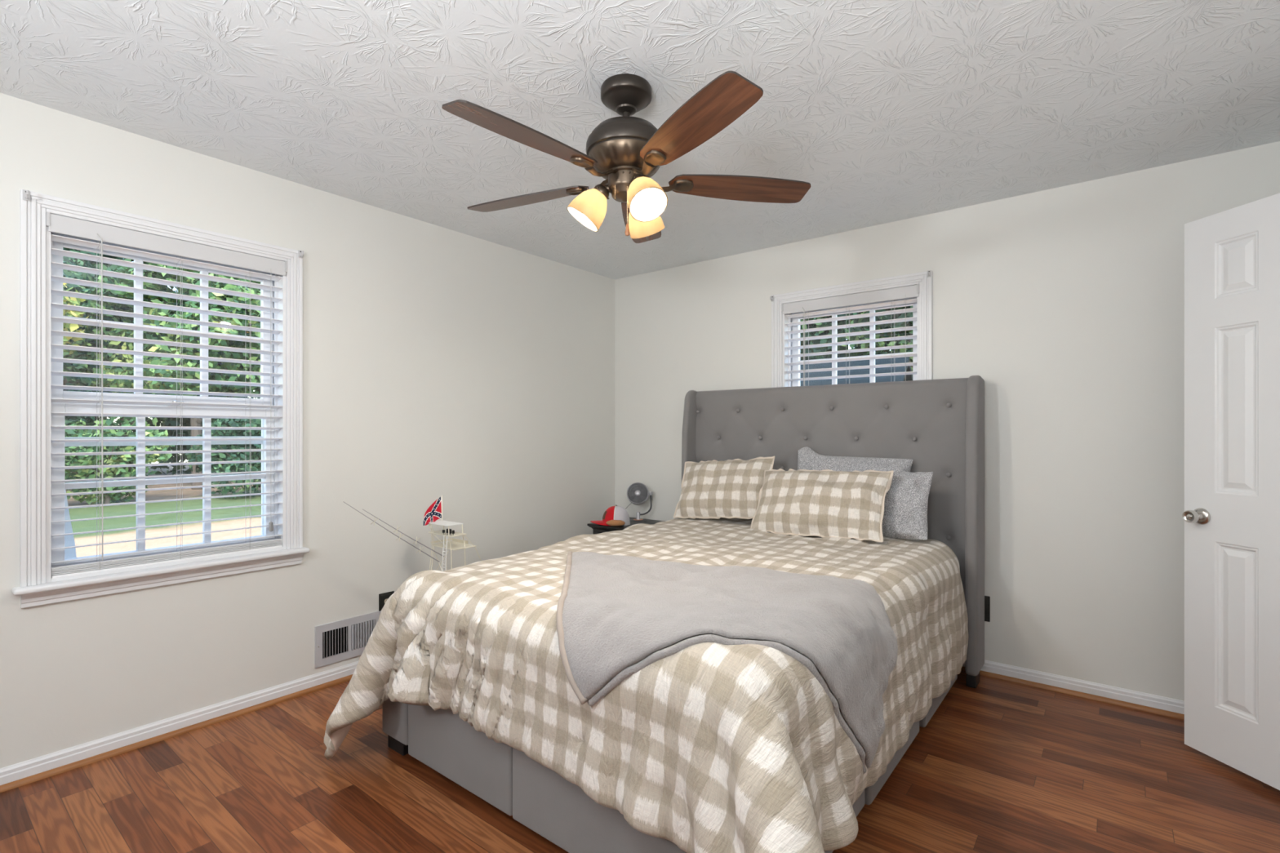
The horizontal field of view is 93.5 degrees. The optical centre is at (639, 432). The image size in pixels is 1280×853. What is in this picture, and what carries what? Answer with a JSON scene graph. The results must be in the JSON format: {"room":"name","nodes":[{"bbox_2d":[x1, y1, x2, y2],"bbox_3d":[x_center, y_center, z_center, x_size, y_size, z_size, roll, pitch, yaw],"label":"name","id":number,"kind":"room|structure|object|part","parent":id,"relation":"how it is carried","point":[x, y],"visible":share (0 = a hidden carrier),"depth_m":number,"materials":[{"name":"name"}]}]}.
{"room":"bedroom","nodes":[
{"label":"bedroom","id":0,"kind":"room"},
{"bbox_2d":[0,93,614,768],"bbox_3d":[-2.048,0.030,2.490,0.170,2.440,6.090,0,0,38],"label":"wall","id":1,"kind":"structure","parent":0,"point":[477,374],"depth_m":3.02,"materials":[{"name":"paint"}]},
{"bbox_2d":[11,189,309,608],"bbox_3d":[-1.991,-0.119,2.576,0.292,1.490,0.984,0,0,38],"label":"window","id":2,"kind":"structure","parent":1,"relation":"in","point":[37,588],"depth_m":2.46,"materials":[{"name":"white paint"}]},
{"bbox_2d":[22,189,30,200],"bbox_3d":[-2.172,-0.845,2.135,0.035,0.036,0.018,0,0,38],"label":"curtain rod bracket","id":3,"kind":"object","parent":2,"relation":"attached to","point":[26,193],"visible":1,"depth_m":2.14,"materials":[{"name":"grey plastic"}]},
{"bbox_3d":[-1.940,0.561,2.535,0.162,0.022,0.984,0,0,38],"label":"sill","id":4,"kind":"part","parent":2,"relation":"part of","materials":[{"name":"white paint"}]},
{"bbox_3d":[-2.012,-0.447,2.593,0.033,0.689,0.776,0,0,38],"label":"sash","id":5,"kind":"part","parent":2,"relation":"part of","materials":[{"name":"white paint"}]},
{"bbox_3d":[-1.985,0.218,2.571,0.033,0.660,0.776,0,0,38],"label":"sash","id":6,"kind":"part","parent":2,"relation":"part of","materials":[{"name":"white paint"}]},
{"bbox_3d":[-2.049,-0.127,2.622,0.020,1.329,0.784,0,0,38],"label":"storm frame","id":7,"kind":"part","parent":2,"relation":"part of","materials":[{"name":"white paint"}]},
{"bbox_2d":[45,212,287,577],"bbox_3d":[-1.931,-0.129,2.529,0.079,1.349,0.812,0,0,38],"label":"window blind","id":8,"kind":"object","parent":2,"relation":"attached to","point":[57,224],"visible":0.92,"depth_m":2.48,"materials":[{"name":"white plastic"}]},
{"bbox_3d":[-1.940,0.537,2.537,0.052,0.018,0.782,0,0,38],"label":"rail","id":9,"kind":"part","parent":8,"relation":"part of","materials":[{"name":"white plastic"}]},
{"bbox_3d":[-1.937,-0.107,2.541,0.054,1.275,0.525,0,0,38],"label":"ladder cord","id":10,"kind":"part","parent":8,"relation":"part of","materials":[{"name":"white fabric"}]},
{"bbox_3d":[-1.699,-0.170,2.773,0.002,1.170,0.002,0,0,38],"label":"pull cord","id":11,"kind":"part","parent":8,"relation":"part of","materials":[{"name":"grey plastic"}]},
{"bbox_2d":[298,249,303,257],"bbox_3d":[-1.602,-0.848,2.854,0.035,0.036,0.018,0,0,38],"label":"curtain rod bracket","id":12,"kind":"object","parent":2,"relation":"attached to","point":[300,252],"visible":1,"depth_m":2.86,"materials":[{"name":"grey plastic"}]},
{"bbox_2d":[0,674,352,792],"bbox_3d":[-1.984,1.240,2.399,0.017,0.019,5.787,0,0,38],"label":"trim","id":13,"kind":"structure","parent":1,"relation":"attached to","point":[42,775],"depth_m":2.44,"materials":[{"name":"brown wood"}]},
{"bbox_2d":[0,661,358,785],"bbox_3d":[-1.992,1.214,2.413,0.013,0.073,5.800,0,0,38],"label":"baseboard","id":14,"kind":"structure","parent":1,"relation":"attached to","point":[33,766],"depth_m":2.46,"materials":[{"name":"white paint"}]},
{"bbox_2d":[315,610,381,668],"bbox_3d":[-1.470,1.046,3.069,0.014,0.202,0.352,0,0,38],"label":"air vent","id":15,"kind":"object","parent":1,"relation":"in","point":[347,638],"visible":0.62,"depth_m":3.04,"materials":[{"name":"white metal"}]},
{"bbox_2d":[378,591,394,611],"bbox_3d":[-1.353,0.921,3.220,0.011,0.132,0.086,0,0,38],"label":"wall outlet","id":16,"kind":"object","parent":1,"relation":"attached to","point":[383,597],"visible":0.29,"depth_m":3.20,"materials":[{"name":"black plastic"}]},
{"bbox_2d":[0,0,1279,279],"bbox_3d":[-0.092,-1.240,0.957,5.200,0.100,6.120,0,0,38],"label":"ceiling","id":17,"kind":"structure","parent":0,"point":[889,110],"depth_m":2.09,"materials":[{"name":"white paint"}]},
{"bbox_2d":[441,71,810,243],"bbox_3d":[-0.082,-0.927,2.061,1.282,0.526,1.256,0,0,38],"label":"ceiling fan","id":18,"kind":"object","parent":17,"relation":"hanging from","point":[626,151],"visible":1,"depth_m":1.98,"materials":[{"name":"brown wood"}]},
{"bbox_3d":[-0.328,-0.874,1.785,0.140,0.006,0.514,16,11,42],"label":"fan blade","id":19,"kind":"part","parent":18,"relation":"part of","materials":[{"name":"brown wood"}]},
{"bbox_3d":[-0.415,-0.874,2.256,0.514,0.006,0.140,0,12,25],"label":"fan blade","id":20,"kind":"part","parent":18,"relation":"part of","materials":[{"name":"brown wood"}]},
{"bbox_3d":[-0.187,-0.769,2.079,0.136,0.141,0.134,0,0,38],"label":"lamp shade","id":21,"kind":"part","parent":18,"relation":"part of","materials":[{"name":"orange glass"}]},
{"bbox_3d":[-0.126,-0.830,2.083,0.074,0.052,0.060,0,0,-12],"label":"lamp arm","id":22,"kind":"part","parent":18,"relation":"part of","materials":[{"name":"brown metal"}]},
{"bbox_3d":[-0.043,-0.766,2.029,0.004,0.128,0.004,0,0,-34],"label":"pull chain","id":23,"kind":"part","parent":18,"relation":"part of","materials":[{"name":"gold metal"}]},
{"bbox_3d":[-0.012,-0.831,2.009,0.074,0.052,0.062,0,0,38],"label":"lamp arm","id":24,"kind":"part","parent":18,"relation":"part of","materials":[{"name":"brown metal"}]},
{"bbox_3d":[0.005,-0.874,2.484,0.140,0.006,0.514,-12,-2,7],"label":"fan blade","id":25,"kind":"part","parent":18,"relation":"part of","materials":[{"name":"brown wood"}]},
{"bbox_3d":[0.012,-0.783,1.974,0.071,0.083,0.059,0,0,38],"label":"bulb","id":26,"kind":"part","parent":18,"relation":"part of","materials":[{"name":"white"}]},
{"bbox_3d":[0.018,-0.769,2.199,0.130,0.141,0.139,0,0,38],"label":"lamp shade","id":27,"kind":"part","parent":18,"relation":"part of","materials":[{"name":"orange glass"}]},
{"bbox_3d":[0.018,-0.769,1.959,0.138,0.141,0.131,0,0,38],"label":"lamp shade","id":28,"kind":"part","parent":18,"relation":"part of","materials":[{"name":"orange glass"}]},
{"bbox_3d":[0.147,-0.874,1.723,0.140,0.006,0.514,14,-6,-28],"label":"fan blade","id":29,"kind":"part","parent":18,"relation":"part of","materials":[{"name":"brown wood"}]},
{"bbox_3d":[0.352,-0.874,2.155,0.514,0.006,0.140,0,-12,-11],"label":"fan blade","id":30,"kind":"part","parent":18,"relation":"part of","materials":[{"name":"brown wood"}]},
{"bbox_2d":[0,671,1279,852],"bbox_3d":[-0.092,1.290,0.957,5.200,0.080,6.120,0,0,38],"label":"floor","id":31,"kind":"structure","parent":0,"point":[999,766],"depth_m":2.07,"materials":[{"name":"brown wood"}]},
{"bbox_2d":[342,495,481,571],"bbox_3d":[-0.923,0.780,3.159,0.240,0.941,1.224,0,0,38],"label":"boat","id":32,"kind":"object","parent":31,"relation":"on","point":[434,512],"visible":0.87,"depth_m":3.09,"materials":[{"name":"white paint"}]},
{"bbox_3d":[-0.941,0.607,3.136,0.184,0.289,0.244,0,0,38],"label":"tower frame","id":33,"kind":"part","parent":32,"relation":"part of","materials":[{"name":"beige wood"}]},
{"bbox_2d":[586,505,666,534],"bbox_3d":[-0.079,0.878,4.246,0.469,0.745,0.490,0,0,38],"label":"nightstand","id":34,"kind":"object","parent":31,"relation":"on","point":[597,528],"depth_m":4.16,"materials":[{"name":"black wood"}]},
{"bbox_3d":[-0.215,0.576,4.195,0.098,0.128,0.157,0,0,-8],"label":"panel","id":35,"kind":"part","parent":34,"relation":"part of","materials":[{"name":"red fabric"}]},
{"bbox_3d":[-0.205,0.573,4.207,0.274,0.135,0.165,0,0,11],"label":"baseball cap","id":36,"kind":"part","parent":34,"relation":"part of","materials":[{"name":"red fabric"}]},
{"bbox_2d":[606,520,625,526],"bbox_3d":[-0.166,0.618,4.113,0.132,0.043,0.064,0,0,3],"label":"pouch","id":37,"kind":"object","parent":34,"relation":"on","point":[611,522],"visible":1,"depth_m":4.09,"materials":[{"name":"brown leather"}]},
{"bbox_2d":[625,482,653,521],"bbox_3d":[-0.037,0.502,4.411,0.234,0.276,0.152,0,0,38],"label":"desk fan","id":38,"kind":"object","parent":34,"relation":"on","point":[637,493],"visible":1,"depth_m":4.38,"materials":[{"name":"silver metal"}]},
{"bbox_2d":[627,483,648,502],"bbox_3d":[-0.017,0.440,4.376,0.150,0.140,0.055,0,0,7],"label":"grille","id":39,"kind":"object","parent":38,"relation":"attached to","point":[637,492],"depth_m":4.39,"materials":[{"name":"silver metal"}]},
{"bbox_3d":[-0.013,0.606,4.386,0.036,0.056,0.036,0,0,38],"label":"post","id":40,"kind":"part","parent":38,"relation":"part of","materials":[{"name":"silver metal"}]},
{"bbox_3d":[0.039,0.530,4.386,0.095,0.152,0.014,0,0,0],"label":"curved arm","id":41,"kind":"part","parent":38,"relation":"part of","materials":[{"name":"grey plastic"}]},
{"bbox_2d":[382,375,984,852],"bbox_3d":[0.370,0.481,2.739,1.758,1.537,2.283,0,0,38],"label":"platform bed","id":42,"kind":"object","parent":31,"relation":"on","point":[937,424],"visible":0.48,"depth_m":3.07,"materials":[{"name":"grey fabric"}]},
{"bbox_3d":[-0.933,1.040,2.366,0.181,0.304,0.078,0,0,38],"label":"foot post","id":43,"kind":"part","parent":42,"relation":"part of","materials":[{"name":"grey fabric"}]},
{"bbox_3d":[-0.928,1.220,2.399,0.113,0.060,0.100,0,0,38],"label":"leg","id":44,"kind":"part","parent":42,"relation":"part of","materials":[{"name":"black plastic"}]},
{"bbox_3d":[-0.622,1.054,2.120,0.602,0.332,0.076,0,0,38],"label":"drawer","id":45,"kind":"part","parent":42,"relation":"part of","materials":[{"name":"grey fabric"}]},
{"bbox_3d":[-0.112,1.054,1.714,0.690,0.332,0.078,0,0,38],"label":"drawer","id":46,"kind":"part","parent":42,"relation":"part of","materials":[{"name":"grey fabric"}]},
{"bbox_2d":[324,517,968,852],"bbox_3d":[0.284,0.875,2.517,2.152,0.723,2.425,0,0,38],"label":"comforter","id":47,"kind":"object","parent":42,"relation":"on","point":[706,747],"visible":0.77,"depth_m":1.78,"materials":[{"name":"fabric"}]},
{"bbox_2d":[673,456,774,519],"bbox_3d":[0.501,0.332,3.626,0.634,0.389,0.238,0,0,33],"label":"pillow sham","id":48,"kind":"object","parent":47,"relation":"on","point":[729,488],"visible":0.91,"depth_m":3.56,"materials":[{"name":"fabric"}]},
{"bbox_2d":[556,551,897,773],"bbox_3d":[0.120,0.724,1.927,1.294,0.472,0.869,0,0,23],"label":"throw blanket","id":49,"kind":"object","parent":47,"relation":"on","point":[614,611],"visible":0.98,"depth_m":1.71,"materials":[{"name":"grey fabric"}]},
{"bbox_2d":[750,468,893,542],"bbox_3d":[0.925,0.369,3.139,0.723,0.360,0.247,0,0,39],"label":"pillow sham","id":50,"kind":"object","parent":47,"relation":"on","point":[825,503],"visible":0.98,"depth_m":3.05,"materials":[{"name":"fabric"}]},
{"bbox_2d":[797,446,912,471],"bbox_3d":[1.142,0.302,3.316,0.640,0.436,0.167,0,0,38],"label":"bed pillow","id":51,"kind":"object","parent":47,"relation":"on","point":[808,459],"visible":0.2,"depth_m":3.33,"materials":[{"name":"grey fabric"}]},
{"bbox_2d":[846,470,933,540],"bbox_3d":[1.181,0.366,3.124,0.618,0.347,0.178,0,0,42],"label":"bed pillow","id":52,"kind":"object","parent":47,"relation":"on","point":[906,501],"visible":0.36,"depth_m":2.97,"materials":[{"name":"grey fabric"}]},
{"bbox_3d":[1.042,0.335,3.600,1.690,1.230,0.088,0,0,38],"label":"headboard panel","id":53,"kind":"part","parent":42,"relation":"part of","materials":[{"name":"grey fabric"}]},
{"bbox_3d":[0.507,1.056,1.708,0.044,0.317,0.682,0,0,38],"label":"rail","id":54,"kind":"part","parent":42,"relation":"part of","materials":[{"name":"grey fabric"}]},
{"bbox_3d":[0.930,1.059,2.216,0.036,0.322,0.627,0,0,38],"label":"drawer","id":55,"kind":"part","parent":42,"relation":"part of","materials":[{"name":"grey fabric"}]},
{"bbox_3d":[1.354,1.059,2.741,0.046,0.322,0.637,0,0,38],"label":"drawer","id":56,"kind":"part","parent":42,"relation":"part of","materials":[{"name":"grey fabric"}]},
{"bbox_3d":[1.653,1.219,2.992,0.044,0.062,0.102,0,0,38],"label":"leg","id":57,"kind":"part","parent":42,"relation":"part of","materials":[{"name":"black plastic"}]},
{"bbox_2d":[614,141,1279,701],"bbox_3d":[1.363,0.030,3.562,3.840,2.440,0.170,0,0,38],"label":"wall","id":58,"kind":"structure","parent":0,"point":[1067,302],"depth_m":2.95,"materials":[{"name":"paint"}]},
{"bbox_2d":[771,271,932,387],"bbox_3d":[1.278,-0.131,3.640,0.984,1.490,0.292,0,0,38],"label":"window","id":59,"kind":"structure","parent":58,"relation":"in","point":[923,304],"depth_m":3.59,"materials":[{"name":"white paint"}]},
{"bbox_2d":[781,284,919,386],"bbox_3d":[1.231,-0.141,3.581,0.812,1.349,0.079,0,0,38],"label":"window blind","id":60,"kind":"object","parent":59,"relation":"attached to","point":[909,291],"visible":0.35,"depth_m":3.56,"materials":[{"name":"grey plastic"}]},
{"bbox_3d":[1.243,-0.119,3.586,0.525,1.275,0.054,0,0,38],"label":"ladder cord","id":61,"kind":"part","parent":60,"relation":"part of","materials":[{"name":"white fabric"}]},
{"bbox_3d":[1.476,-0.182,3.348,0.002,1.170,0.002,0,0,38],"label":"pull cord","id":62,"kind":"part","parent":60,"relation":"part of","materials":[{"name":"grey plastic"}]},
{"bbox_3d":[1.295,-0.459,3.662,0.776,0.689,0.033,0,0,38],"label":"sash","id":63,"kind":"part","parent":59,"relation":"part of","materials":[{"name":"white paint"}]},
{"bbox_2d":[927,270,931,277],"bbox_3d":[1.557,-0.860,3.251,0.018,0.036,0.035,0,0,38],"label":"curtain rod bracket","id":64,"kind":"object","parent":59,"relation":"attached to","point":[929,272],"visible":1,"depth_m":3.26,"materials":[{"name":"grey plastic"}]},
{"bbox_2d":[984,595,990,622],"bbox_3d":[1.766,0.910,3.126,0.086,0.132,0.011,0,0,38],"label":"wall outlet","id":65,"kind":"object","parent":58,"relation":"attached to","point":[987,599],"visible":0.16,"depth_m":3.10,"materials":[{"name":"black plastic"}]},
{"bbox_2d":[960,666,1184,719],"bbox_3d":[1.262,1.240,3.505,3.727,0.019,0.017,0,0,38],"label":"trim","id":66,"kind":"structure","parent":58,"relation":"attached to","point":[1172,714],"depth_m":2.84,"materials":[{"name":"brown wood"}]},
{"bbox_2d":[962,659,1184,714],"bbox_3d":[1.267,1.214,3.521,3.740,0.073,0.013,0,0,38],"label":"baseboard","id":67,"kind":"structure","parent":58,"relation":"attached to","point":[1166,704],"depth_m":2.84,"materials":[{"name":"white paint"}]},
{"bbox_3d":[0.972,0.030,0.061,0.100,2.440,5.800,0,0,38],"label":"wall","id":68,"kind":"structure","parent":0,"visible":0},
{"bbox_2d":[1182,192,1279,790],"bbox_3d":[2.168,0.202,2.058,0.101,2.040,0.619,0,0,-9],"label":"door","id":69,"kind":"structure","parent":68,"relation":"in","point":[1231,515],"depth_m":2.20,"materials":[{"name":"white paint"}]},
{"bbox_3d":[2.115,0.320,2.296,0.062,0.064,0.064,0,0,-9],"label":"knob","id":70,"kind":"part","parent":69,"relation":"part of","materials":[{"name":"silver metal"}]},
{"label":"outside","id":71,"kind":"structure","parent":0,"visible":0},
{"bbox_2d":[66,465,261,557],"bbox_3d":[-5.702,1.869,15.443,62.000,0.032,70.000,0,0,38],"label":"ground","id":72,"kind":"structure","parent":71,"point":[168,506],"depth_m":12.93,"materials":[{"name":"green plant"}]},
{"bbox_2d":[64,488,76,559],"bbox_3d":[-2.366,0.960,2.394,0.020,1.820,0.205,0,0,38],"label":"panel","id":73,"kind":"object","parent":72,"relation":"on","point":[69,541],"visible":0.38,"depth_m":2.44,"materials":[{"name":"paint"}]},
{"bbox_2d":[62,282,88,371],"bbox_3d":[-18.027,-2.433,16.540,4.876,8.657,4.689,0,0,-30],"label":"tree","id":74,"kind":"object","parent":72,"relation":"on","point":[72,327],"visible":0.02,"depth_m":16.67,"materials":[{"name":"green plant"}]},
{"bbox_2d":[62,256,131,391],"bbox_3d":[-21.000,-2.453,21.854,5.575,8.675,4.429,0,0,42],"label":"tree","id":75,"kind":"object","parent":72,"relation":"on","point":[66,273],"visible":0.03,"depth_m":21.51,"materials":[{"name":"green plant"}]},
{"bbox_2d":[62,247,146,421],"bbox_3d":[-25.585,-3.820,27.517,7.349,11.453,5.838,0,0,22],"label":"tree","id":76,"kind":"object","parent":72,"relation":"on","point":[90,264],"visible":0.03,"depth_m":25.93,"materials":[{"name":"green plant"}]},
{"bbox_3d":[-25.585,-5.550,27.517,7.349,7.992,5.838,0,0,22],"label":"crown","id":77,"kind":"part","parent":76,"relation":"part of","materials":[{"name":"green plant"}]},
{"bbox_2d":[62,376,152,489],"bbox_3d":[-18.816,0.107,20.171,3.884,4.138,4.461,0,0,-3],"label":"shrub","id":78,"kind":"object","parent":72,"relation":"on","point":[90,420],"visible":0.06,"depth_m":19.74,"materials":[{"name":"green plant"}]},
{"bbox_2d":[62,265,166,469],"bbox_3d":[-17.509,-1.952,21.599,3.674,7.669,4.604,0,0,29],"label":"tree","id":79,"kind":"object","parent":72,"relation":"on","point":[118,357],"visible":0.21,"depth_m":20.28,"materials":[{"name":"green plant"}]},
{"bbox_3d":[-17.509,-3.228,21.599,3.674,5.117,4.604,0,0,29],"label":"crown","id":80,"kind":"part","parent":79,"relation":"part of","materials":[{"name":"green plant"}]},
{"bbox_2d":[64,416,175,504],"bbox_3d":[-13.756,0.574,15.506,2.451,2.780,2.733,0,0,34],"label":"shrub","id":81,"kind":"object","parent":72,"relation":"on","point":[69,460],"visible":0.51,"depth_m":15.53,"materials":[{"name":"green plant"}]},
{"bbox_2d":[115,390,256,475],"bbox_3d":[-20.702,-0.842,28.358,5.975,6.365,6.670,0,0,-38],"label":"shrub","id":82,"kind":"object","parent":72,"relation":"on","point":[164,421],"visible":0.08,"depth_m":26.18,"materials":[{"name":"green plant"}]},
{"bbox_2d":[114,261,260,489],"bbox_3d":[-14.093,-2.153,19.784,4.846,8.073,3.867,0,0,-15],"label":"tree","id":83,"kind":"object","parent":72,"relation":"on","point":[194,422],"visible":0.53,"depth_m":19.02,"materials":[{"name":"green plant"}]},
{"bbox_3d":[-14.093,-3.497,19.784,4.846,5.386,3.867,0,0,-15],"label":"crown","id":84,"kind":"part","parent":83,"relation":"part of","materials":[{"name":"green plant"}]},
{"bbox_2d":[185,417,261,498],"bbox_3d":[-11.681,0.582,17.860,2.838,3.024,3.260,0,0,-43],"label":"shrub","id":85,"kind":"object","parent":72,"relation":"on","point":[248,455],"visible":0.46,"depth_m":17.13,"materials":[{"name":"green plant"}]},
{"bbox_2d":[208,273,260,397],"bbox_3d":[-17.316,-2.549,26.441,4.254,8.893,5.330,0,0,40],"label":"tree","id":86,"kind":"object","parent":72,"relation":"on","point":[246,388],"visible":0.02,"depth_m":25.51,"materials":[{"name":"green plant"}]},
{"bbox_2d":[211,392,260,472],"bbox_3d":[-15.437,0.096,24.038,3.354,3.804,3.740,0,0,-40],"label":"shrub","id":87,"kind":"object","parent":72,"relation":"on","point":[251,393],"visible":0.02,"depth_m":23.22,"materials":[{"name":"green plant"}]},
{"bbox_2d":[800,314,852,360],"bbox_3d":[4.821,-2.446,20.613,4.429,8.688,5.575,0,0,-10],"label":"tree","id":88,"kind":"object","parent":72,"relation":"on","point":[828,348],"visible":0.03,"depth_m":18.66,"materials":[{"name":"green plant"}]},
{"bbox_2d":[800,356,912,386],"bbox_3d":[3.956,0.060,15.316,5.300,3.620,3.320,0,0,32],"label":"garden shed","id":89,"kind":"object","parent":72,"relation":"on","point":[895,360],"visible":0.04,"depth_m":14.09,"materials":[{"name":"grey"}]},
{"bbox_2d":[837,311,912,375],"bbox_3d":[10.169,-2.757,23.744,5.573,9.284,4.447,0,0,39],"label":"tree","id":90,"kind":"object","parent":72,"relation":"on","point":[900,342],"visible":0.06,"depth_m":23.12,"materials":[{"name":"green plant"}]},
{"bbox_2d":[841,305,912,367],"bbox_3d":[8.608,-2.453,17.185,5.575,8.675,4.429,0,0,11],"label":"tree","id":91,"kind":"object","parent":72,"relation":"on","point":[896,316],"visible":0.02,"depth_m":17.27,"materials":[{"name":"green plant"}]},
{"bbox_3d":[8.608,-3.759,17.185,5.575,6.063,4.429,0,0,11],"label":"crown","id":92,"kind":"part","parent":91,"relation":"part of","materials":[{"name":"green plant"}]}
]}

